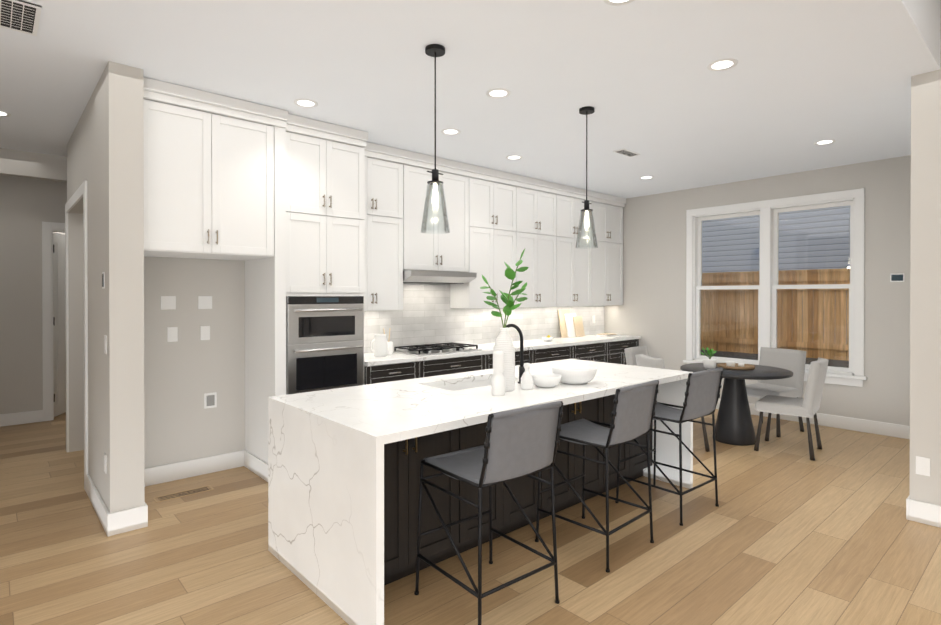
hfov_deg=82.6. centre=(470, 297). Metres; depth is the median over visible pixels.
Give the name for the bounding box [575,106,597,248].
pendant light
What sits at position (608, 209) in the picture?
upper cabinet
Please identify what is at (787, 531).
floor
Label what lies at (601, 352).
base cabinet
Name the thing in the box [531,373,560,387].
bowl
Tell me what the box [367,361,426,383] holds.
base cabinet
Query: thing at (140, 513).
baseboard
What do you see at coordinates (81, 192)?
door frame
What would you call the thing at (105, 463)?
electrical outlet plate
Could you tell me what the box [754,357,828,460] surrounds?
dining chair
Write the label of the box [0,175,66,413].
wall
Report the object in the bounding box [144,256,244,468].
wall
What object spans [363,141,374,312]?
upper cabinet
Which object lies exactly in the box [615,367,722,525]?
stool
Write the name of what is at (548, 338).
bowl
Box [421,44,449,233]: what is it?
pendant light
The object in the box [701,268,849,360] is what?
fence
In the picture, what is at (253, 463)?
baseboard
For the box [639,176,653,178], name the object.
recessed light
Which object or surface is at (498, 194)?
upper cabinet
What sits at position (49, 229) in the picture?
door frame
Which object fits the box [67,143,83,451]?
wall
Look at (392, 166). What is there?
upper cabinet
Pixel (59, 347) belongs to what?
door leaf
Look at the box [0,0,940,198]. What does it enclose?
ceiling
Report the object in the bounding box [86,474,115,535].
baseboard
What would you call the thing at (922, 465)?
electrical outlet plate
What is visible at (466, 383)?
sink
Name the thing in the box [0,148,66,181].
header beam
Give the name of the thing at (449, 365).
base cabinet
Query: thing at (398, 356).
countertop
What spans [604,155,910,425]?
wall
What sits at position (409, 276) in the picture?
range hood
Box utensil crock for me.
[383,328,392,354]
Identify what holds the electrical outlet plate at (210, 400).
attached to the wall at (186, 371)
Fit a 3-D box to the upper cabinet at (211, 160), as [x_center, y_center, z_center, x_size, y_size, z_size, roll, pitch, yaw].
[-2.137,-0.913,4.208,0.938,1.168,0.679,0,0,-42]
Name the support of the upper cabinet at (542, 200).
attached to the wall at (186, 371)
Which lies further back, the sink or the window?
the window
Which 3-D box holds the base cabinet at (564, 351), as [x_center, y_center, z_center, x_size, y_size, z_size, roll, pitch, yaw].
[0.830,1.052,6.912,0.905,0.875,0.619,0,0,-42]
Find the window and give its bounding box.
[683,188,866,386]
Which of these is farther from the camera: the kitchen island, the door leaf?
the door leaf
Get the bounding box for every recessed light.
[0,110,10,116]
[294,99,317,107]
[441,129,460,134]
[486,88,510,97]
[506,155,521,159]
[603,0,634,5]
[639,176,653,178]
[707,58,737,70]
[814,139,835,144]
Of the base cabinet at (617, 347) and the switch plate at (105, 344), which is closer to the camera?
the switch plate at (105, 344)
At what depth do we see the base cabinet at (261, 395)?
4.49 m
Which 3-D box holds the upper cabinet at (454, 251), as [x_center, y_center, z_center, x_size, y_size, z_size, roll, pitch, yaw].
[-0.468,-0.895,5.923,1.027,1.218,0.349,0,0,-42]
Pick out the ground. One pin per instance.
(752, 356)
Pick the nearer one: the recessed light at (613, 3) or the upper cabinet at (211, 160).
the recessed light at (613, 3)
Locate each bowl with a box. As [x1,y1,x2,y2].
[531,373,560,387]
[542,335,552,341]
[552,365,596,384]
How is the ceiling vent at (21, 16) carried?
in the ceiling
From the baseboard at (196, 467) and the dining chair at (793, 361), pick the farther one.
the dining chair at (793, 361)
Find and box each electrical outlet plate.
[104,453,106,473]
[161,296,175,309]
[167,327,177,341]
[198,296,211,308]
[200,326,209,339]
[204,392,216,408]
[916,456,929,475]
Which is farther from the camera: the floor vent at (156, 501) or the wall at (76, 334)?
the wall at (76, 334)
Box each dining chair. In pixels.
[624,346,647,365]
[635,354,709,451]
[746,347,805,436]
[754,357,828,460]
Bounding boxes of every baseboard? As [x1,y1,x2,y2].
[0,410,42,426]
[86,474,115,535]
[128,503,147,527]
[144,450,243,485]
[244,450,267,481]
[716,399,909,438]
[906,495,940,527]
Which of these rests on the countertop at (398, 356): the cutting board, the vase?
the cutting board
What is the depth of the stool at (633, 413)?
3.15 m
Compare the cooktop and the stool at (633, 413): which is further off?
the cooktop
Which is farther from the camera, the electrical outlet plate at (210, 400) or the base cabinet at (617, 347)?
the base cabinet at (617, 347)
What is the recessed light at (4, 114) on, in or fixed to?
in the ceiling
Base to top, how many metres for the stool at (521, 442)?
1.010 m
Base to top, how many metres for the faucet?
0.407 m
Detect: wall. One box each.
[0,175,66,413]
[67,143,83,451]
[68,61,144,512]
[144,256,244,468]
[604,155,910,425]
[910,53,940,505]
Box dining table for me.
[680,363,792,445]
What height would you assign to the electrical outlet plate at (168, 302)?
0.110 m
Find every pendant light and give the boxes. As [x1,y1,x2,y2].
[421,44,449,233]
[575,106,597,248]
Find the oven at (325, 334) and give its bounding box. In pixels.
[286,296,363,394]
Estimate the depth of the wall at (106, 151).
3.48 m
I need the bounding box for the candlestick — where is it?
[492,351,504,395]
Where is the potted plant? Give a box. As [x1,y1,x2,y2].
[701,347,716,369]
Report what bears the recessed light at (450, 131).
in the ceiling
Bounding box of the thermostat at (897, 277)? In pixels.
[890,273,903,281]
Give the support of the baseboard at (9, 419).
attached to the wall at (28, 206)
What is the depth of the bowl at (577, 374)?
3.61 m
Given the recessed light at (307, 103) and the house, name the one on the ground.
the house
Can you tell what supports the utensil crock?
on the countertop at (398, 356)
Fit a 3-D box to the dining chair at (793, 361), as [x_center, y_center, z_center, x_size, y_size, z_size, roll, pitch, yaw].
[3.416,1.041,6.078,0.583,0.909,0.512,0,0,-31]
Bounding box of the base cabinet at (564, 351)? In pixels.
[539,345,578,362]
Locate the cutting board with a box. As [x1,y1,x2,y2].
[557,310,569,337]
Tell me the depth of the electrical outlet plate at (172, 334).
4.39 m
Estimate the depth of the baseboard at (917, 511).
3.56 m
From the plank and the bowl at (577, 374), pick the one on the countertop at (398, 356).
the plank
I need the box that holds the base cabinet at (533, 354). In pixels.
[491,349,538,368]
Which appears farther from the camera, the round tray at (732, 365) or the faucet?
the round tray at (732, 365)
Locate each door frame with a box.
[42,221,61,420]
[62,180,87,490]
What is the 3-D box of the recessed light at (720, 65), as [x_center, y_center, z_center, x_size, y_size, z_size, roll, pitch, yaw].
[1.614,-1.492,3.430,0.180,0.005,0.180,0,0,-42]
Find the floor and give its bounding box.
[0,409,940,624]
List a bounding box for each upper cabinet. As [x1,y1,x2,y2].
[143,77,278,260]
[255,113,362,296]
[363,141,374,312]
[375,145,410,312]
[411,153,474,272]
[443,166,522,308]
[523,177,562,308]
[563,185,594,308]
[595,193,622,304]
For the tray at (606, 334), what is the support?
on the countertop at (398, 356)
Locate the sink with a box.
[436,379,491,390]
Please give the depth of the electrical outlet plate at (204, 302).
4.55 m
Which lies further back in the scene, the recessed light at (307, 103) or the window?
the window
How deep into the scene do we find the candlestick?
3.22 m
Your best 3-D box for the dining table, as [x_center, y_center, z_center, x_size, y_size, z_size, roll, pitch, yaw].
[2.769,1.120,5.616,1.060,0.750,1.060,0,0,-42]
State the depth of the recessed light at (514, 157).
5.73 m
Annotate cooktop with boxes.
[393,342,481,355]
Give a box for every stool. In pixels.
[414,401,562,624]
[535,380,658,572]
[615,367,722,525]
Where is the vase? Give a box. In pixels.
[480,249,528,391]
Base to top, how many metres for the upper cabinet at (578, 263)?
1.628 m
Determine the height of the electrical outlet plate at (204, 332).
0.120 m
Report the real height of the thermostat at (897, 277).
0.090 m
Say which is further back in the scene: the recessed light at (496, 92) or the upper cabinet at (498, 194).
the upper cabinet at (498, 194)
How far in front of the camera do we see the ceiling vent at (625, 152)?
5.51 m
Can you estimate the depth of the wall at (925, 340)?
3.56 m
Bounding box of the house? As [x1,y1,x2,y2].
[702,205,849,343]
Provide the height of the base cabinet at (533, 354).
0.875 m
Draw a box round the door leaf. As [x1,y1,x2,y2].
[53,233,65,416]
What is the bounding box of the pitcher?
[370,334,387,356]
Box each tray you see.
[594,333,620,336]
[717,361,754,369]
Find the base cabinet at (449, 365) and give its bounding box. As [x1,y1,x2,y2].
[427,353,490,376]
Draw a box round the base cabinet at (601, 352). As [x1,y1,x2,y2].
[579,341,610,362]
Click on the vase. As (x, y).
(504, 343)
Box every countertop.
[367,333,638,364]
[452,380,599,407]
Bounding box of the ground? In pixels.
[701,348,848,367]
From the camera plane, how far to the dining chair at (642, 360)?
5.23 m
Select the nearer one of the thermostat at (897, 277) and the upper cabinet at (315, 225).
the upper cabinet at (315, 225)
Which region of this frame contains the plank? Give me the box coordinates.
[573,316,584,336]
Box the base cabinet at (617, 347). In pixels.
[611,341,638,364]
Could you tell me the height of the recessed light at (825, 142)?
0.005 m
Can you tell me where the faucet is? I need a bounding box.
[506,324,530,383]
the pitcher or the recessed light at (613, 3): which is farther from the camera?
the pitcher
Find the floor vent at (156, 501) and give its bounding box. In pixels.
[153,485,213,502]
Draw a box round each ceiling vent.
[0,0,41,35]
[613,149,639,156]
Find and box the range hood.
[403,270,476,283]
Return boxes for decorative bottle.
[521,363,532,389]
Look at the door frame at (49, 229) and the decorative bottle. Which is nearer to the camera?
the decorative bottle
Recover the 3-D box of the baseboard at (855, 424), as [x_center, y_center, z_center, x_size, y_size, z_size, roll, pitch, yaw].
[3.512,1.419,6.919,0.016,0.140,4.190,0,0,-42]
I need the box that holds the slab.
[564,314,575,336]
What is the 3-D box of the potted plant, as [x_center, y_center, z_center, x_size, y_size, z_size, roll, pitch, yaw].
[2.499,0.633,5.602,0.228,0.222,0.168,0,0,-42]
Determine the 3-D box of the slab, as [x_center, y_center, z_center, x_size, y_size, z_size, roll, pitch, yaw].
[1.469,0.401,7.771,0.240,0.337,0.081,0,0,-42]
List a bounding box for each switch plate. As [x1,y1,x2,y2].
[102,272,104,288]
[104,335,106,353]
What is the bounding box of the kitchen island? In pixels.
[268,360,692,624]
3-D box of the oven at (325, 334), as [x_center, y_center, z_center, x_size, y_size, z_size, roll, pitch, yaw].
[-1.416,0.405,4.823,0.706,0.840,0.666,0,0,-42]
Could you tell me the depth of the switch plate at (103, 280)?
3.52 m

